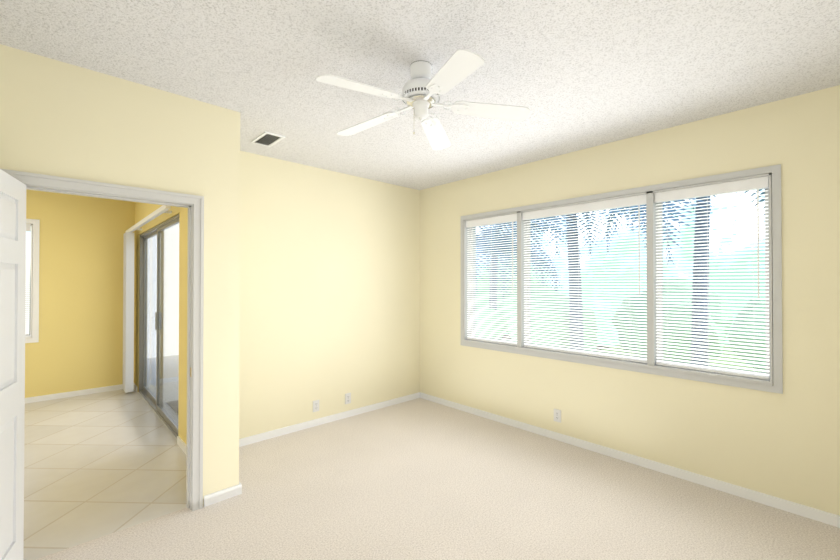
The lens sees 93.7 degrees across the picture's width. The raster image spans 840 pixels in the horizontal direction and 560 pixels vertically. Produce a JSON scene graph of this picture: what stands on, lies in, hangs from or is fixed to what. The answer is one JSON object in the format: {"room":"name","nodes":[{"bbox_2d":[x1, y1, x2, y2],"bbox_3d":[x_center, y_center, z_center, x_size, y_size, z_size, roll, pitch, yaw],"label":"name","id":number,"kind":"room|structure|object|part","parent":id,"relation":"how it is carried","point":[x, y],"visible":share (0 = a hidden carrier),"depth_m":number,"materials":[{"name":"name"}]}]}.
{"room":"empty bedroom","nodes":[
{"label":"empty bedroom","id":0,"kind":"room"},
{"bbox_2d":[23,389,186,559],"bbox_3d":[-3.604,1.563,3.373,2.580,0.100,3.930,0,-1,-43],"label":"floor","id":1,"kind":"structure","parent":0,"point":[98,465],"depth_m":3.14,"materials":[{"name":"beige tile"}]},
{"bbox_2d":[25,189,187,444],"bbox_3d":[-2.312,0.152,1.943,2.430,2.700,0.060,0,-1,-43],"label":"wall","id":2,"kind":"structure","parent":0,"point":[78,346],"depth_m":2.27,"materials":[{"name":"yellow paint"}]},
{"bbox_2d":[25,219,39,342],"bbox_3d":[-5.177,0.009,4.666,0.960,1.540,0.143,0,-1,-43],"label":"window","id":3,"kind":"structure","parent":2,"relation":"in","point":[33,226],"depth_m":4.92,"materials":[{"name":"white"}]},
{"bbox_3d":[-5.203,0.004,4.694,0.800,1.370,0.006,0,-1,-43],"label":"glass","id":4,"kind":"part","parent":3,"relation":"part of","materials":[{"name":"glass"}]},
{"bbox_2d":[25,384,122,403],"bbox_3d":[-4.970,1.491,4.777,2.450,0.068,0.014,0,-1,-43],"label":"baseboard","id":5,"kind":"structure","parent":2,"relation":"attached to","point":[115,387],"depth_m":5.16,"materials":[{"name":"white wood"}]},
{"bbox_2d":[123,205,171,392],"bbox_3d":[-3.167,0.399,4.548,0.143,2.177,2.630,0,-1,-43],"label":"vertical blinds","id":6,"kind":"object","parent":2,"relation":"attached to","point":[128,311],"visible":1,"depth_m":5.26,"materials":[{"name":"white plastic"}]},
{"bbox_2d":[139,214,178,437],"bbox_3d":[-3.018,0.449,4.564,0.083,2.144,2.322,0,-1,-43],"label":"sliding glass door","id":7,"kind":"structure","parent":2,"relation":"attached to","point":[159,325],"depth_m":4.46,"materials":[{"name":"clear glass"}]},
{"bbox_2d":[177,436,220,498],"bbox_3d":[-1.842,1.478,3.225,0.014,0.068,1.180,0,-1,-43],"label":"baseboard","id":8,"kind":"structure","parent":2,"relation":"attached to","point":[180,442],"depth_m":3.45,"materials":[{"name":"white wood"}]},
{"bbox_2d":[0,44,239,505],"bbox_3d":[-1.827,0.155,2.317,1.450,2.700,0.060,0,-1,-43],"label":"wall","id":9,"kind":"structure","parent":0,"point":[61,119],"depth_m":2.46,"materials":[{"name":"yellow paint"}]},
{"bbox_2d":[0,169,25,559],"bbox_3d":[-1.847,0.500,1.684,0.185,1.985,0.810,0,-1,-31],"label":"bedroom door","id":10,"kind":"structure","parent":9,"relation":"in","point":[12,288],"depth_m":1.89,"materials":[{"name":"white paint"}]},
{"bbox_2d":[1,169,203,510],"bbox_3d":[-1.833,0.474,2.350,0.936,2.063,0.164,0,-1,-43],"label":"door frame","id":11,"kind":"structure","parent":9,"relation":"attached to","point":[194,204],"depth_m":2.58,"materials":[{"name":"white wood"}]},
{"bbox_2d":[229,482,241,494],"bbox_3d":[-1.545,1.477,3.076,0.014,0.068,0.824,0,-1,-43],"label":"baseboard","id":12,"kind":"structure","parent":9,"relation":"attached to","point":[237,489],"depth_m":2.76,"materials":[{"name":"white wood"}]},
{"bbox_2d":[239,151,419,438],"bbox_3d":[-0.995,0.171,4.346,2.540,2.700,0.200,0,-1,-43],"label":"wall","id":13,"kind":"structure","parent":0,"point":[329,289],"depth_m":4.17,"materials":[{"name":"yellow paint"}]},
{"bbox_2d":[313,400,318,411],"bbox_3d":[-1.083,1.314,4.109,0.072,0.116,0.010,0,-1,-43],"label":"electrical outlet","id":14,"kind":"object","parent":13,"relation":"attached to","point":[315,405],"visible":1,"depth_m":4.11,"materials":[{"name":"white plastic"}]},
{"bbox_2d":[239,392,420,446],"bbox_3d":[-0.929,1.486,4.250,2.520,0.068,0.014,0,-1,-43],"label":"baseboard","id":15,"kind":"structure","parent":13,"relation":"attached to","point":[308,424],"depth_m":4.14,"materials":[{"name":"white wood"}]},
{"bbox_2d":[345,393,350,403],"bbox_3d":[-0.799,1.316,4.376,0.072,0.116,0.010,0,-1,-43],"label":"electrical outlet","id":16,"kind":"object","parent":13,"relation":"attached to","point":[347,398],"visible":1,"depth_m":4.37,"materials":[{"name":"white plastic"}]},
{"bbox_2d":[0,0,839,189],"bbox_3d":[-1.427,-1.250,2.991,5.440,0.120,7.740,0,-1,-43],"label":"ceiling","id":17,"kind":"structure","parent":0,"point":[574,75],"depth_m":2.16,"materials":[{"name":"white paint"}]},
{"bbox_2d":[251,131,284,146],"bbox_3d":[-1.283,-1.181,3.318,0.165,0.011,0.315,0,-1,-43],"label":"ceiling vent","id":18,"kind":"object","parent":17,"relation":"in","point":[267,139],"visible":1,"depth_m":3.30,"materials":[{"name":"white metal"}]},
{"bbox_2d":[316,49,529,149],"bbox_3d":[-0.030,-1.001,2.190,1.148,0.388,1.174,0,-1,-43],"label":"fan","id":19,"kind":"object","parent":17,"relation":"hanging from","point":[422,92],"visible":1,"depth_m":2.17,"materials":[{"name":"white plastic"}]},
{"bbox_3d":[-0.033,-0.883,2.187,0.013,0.153,0.011,0,-1,-43],"label":"chain","id":20,"kind":"part","parent":19,"relation":"part of","materials":[{"name":"silver metal"}]},
{"bbox_2d":[35,398,839,559],"bbox_3d":[0.023,1.554,2.170,4.020,0.100,4.350,0,-1,-43],"label":"floor","id":21,"kind":"structure","parent":0,"point":[419,479],"depth_m":2.59,"materials":[{"name":"beige carpet"}]},
{"bbox_2d":[420,85,839,515],"bbox_3d":[1.533,0.166,3.654,0.200,2.700,4.670,0,-1,-43],"label":"wall","id":22,"kind":"structure","parent":0,"point":[785,445],"depth_m":2.94,"materials":[{"name":"yellow paint"}]},
{"bbox_2d":[554,409,560,422],"bbox_3d":[1.303,1.286,3.737,0.010,0.116,0.072,0,-1,-43],"label":"outlet","id":23,"kind":"object","parent":22,"relation":"attached to","point":[558,415],"visible":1,"depth_m":3.73,"materials":[{"name":"white plastic"}]},
{"bbox_2d":[460,164,782,393],"bbox_3d":[1.499,0.001,3.671,0.223,1.510,2.780,0,-1,-43],"label":"bedroom window","id":24,"kind":"structure","parent":22,"relation":"in","point":[767,179],"depth_m":3.20,"materials":[{"name":"grey plastic"}]},
{"bbox_2d":[421,393,839,527],"bbox_3d":[1.483,1.481,3.541,0.014,0.068,4.350,0,-1,-43],"label":"baseboard","id":25,"kind":"structure","parent":22,"relation":"attached to","point":[706,481],"depth_m":3.07,"materials":[{"name":"white wood"}]},
{"label":"outside","id":26,"kind":"structure","parent":0,"visible":0},
{"bbox_2d":[138,339,511,439],"bbox_3d":[-0.934,1.611,8.199,8.120,0.120,5.750,0,-1,-43],"label":"floor","id":27,"kind":"structure","parent":26,"point":[169,429],"depth_m":4.42,"materials":[{"name":"beige tile"}]},
{"bbox_2d":[476,189,764,345],"bbox_3d":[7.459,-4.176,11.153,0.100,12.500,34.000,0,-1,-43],"label":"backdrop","id":28,"kind":"structure","parent":26,"point":[720,225],"depth_m":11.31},
{"bbox_2d":[596,344,759,371],"bbox_3d":[9.534,1.713,2.046,9.280,0.180,17.950,0,-1,-43],"label":"lawn","id":29,"kind":"structure","parent":26,"point":[709,359],"depth_m":8.40,"materials":[{"name":"green plant"}]},
{"bbox_2d":[476,222,581,309],"bbox_3d":[1.698,0.177,9.255,3.668,3.006,3.674,0,-1,-43],"label":"palm tree","id":30,"kind":"object","parent":29,"relation":"on","point":[496,256],"depth_m":8.42,"materials":[{"name":"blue plant"}]},
{"bbox_2d":[476,283,597,350],"bbox_3d":[2.048,0.840,7.682,1.980,1.582,2.506,0,-1,-43],"label":"shrub","id":31,"kind":"object","parent":29,"relation":"on","point":[539,319],"depth_m":6.91,"materials":[{"name":"green plant"}]},
{"bbox_2d":[481,199,694,349],"bbox_3d":[2.628,-0.119,6.603,3.328,3.556,3.290,0,-1,-43],"label":"palm tree","id":32,"kind":"object","parent":29,"relation":"on","point":[556,227],"depth_m":6.41,"materials":[{"name":"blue plant"}]},
{"bbox_2d":[612,276,732,362],"bbox_3d":[4.713,0.822,7.592,2.003,1.780,2.078,0,-1,-43],"label":"shrub","id":33,"kind":"object","parent":29,"relation":"on","point":[672,320],"depth_m":6.87,"materials":[{"name":"green plant"}]},
{"bbox_2d":[590,189,764,365],"bbox_3d":[4.321,-0.272,5.807,3.327,3.849,3.687,0,-1,-43],"label":"palm tree","id":34,"kind":"object","parent":29,"relation":"on","point":[697,217],"depth_m":5.65,"materials":[{"name":"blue plant"}]},
{"bbox_2d":[727,299,765,372],"bbox_3d":[4.987,0.908,4.620,2.174,1.726,2.186,0,-1,-43],"label":"shrub","id":35,"kind":"object","parent":29,"relation":"on","point":[750,332],"depth_m":5.17,"materials":[{"name":"green plant"}]},
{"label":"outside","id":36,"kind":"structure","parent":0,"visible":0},
{"bbox_2d":[476,260,542,333],"bbox_3d":[2.067,0.593,11.455,2.737,2.372,3.194,0,-1,-43],"label":"tree","id":37,"kind":"object","parent":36,"point":[484,272],"depth_m":10.44,"materials":[{"name":"green plant"}]}
]}

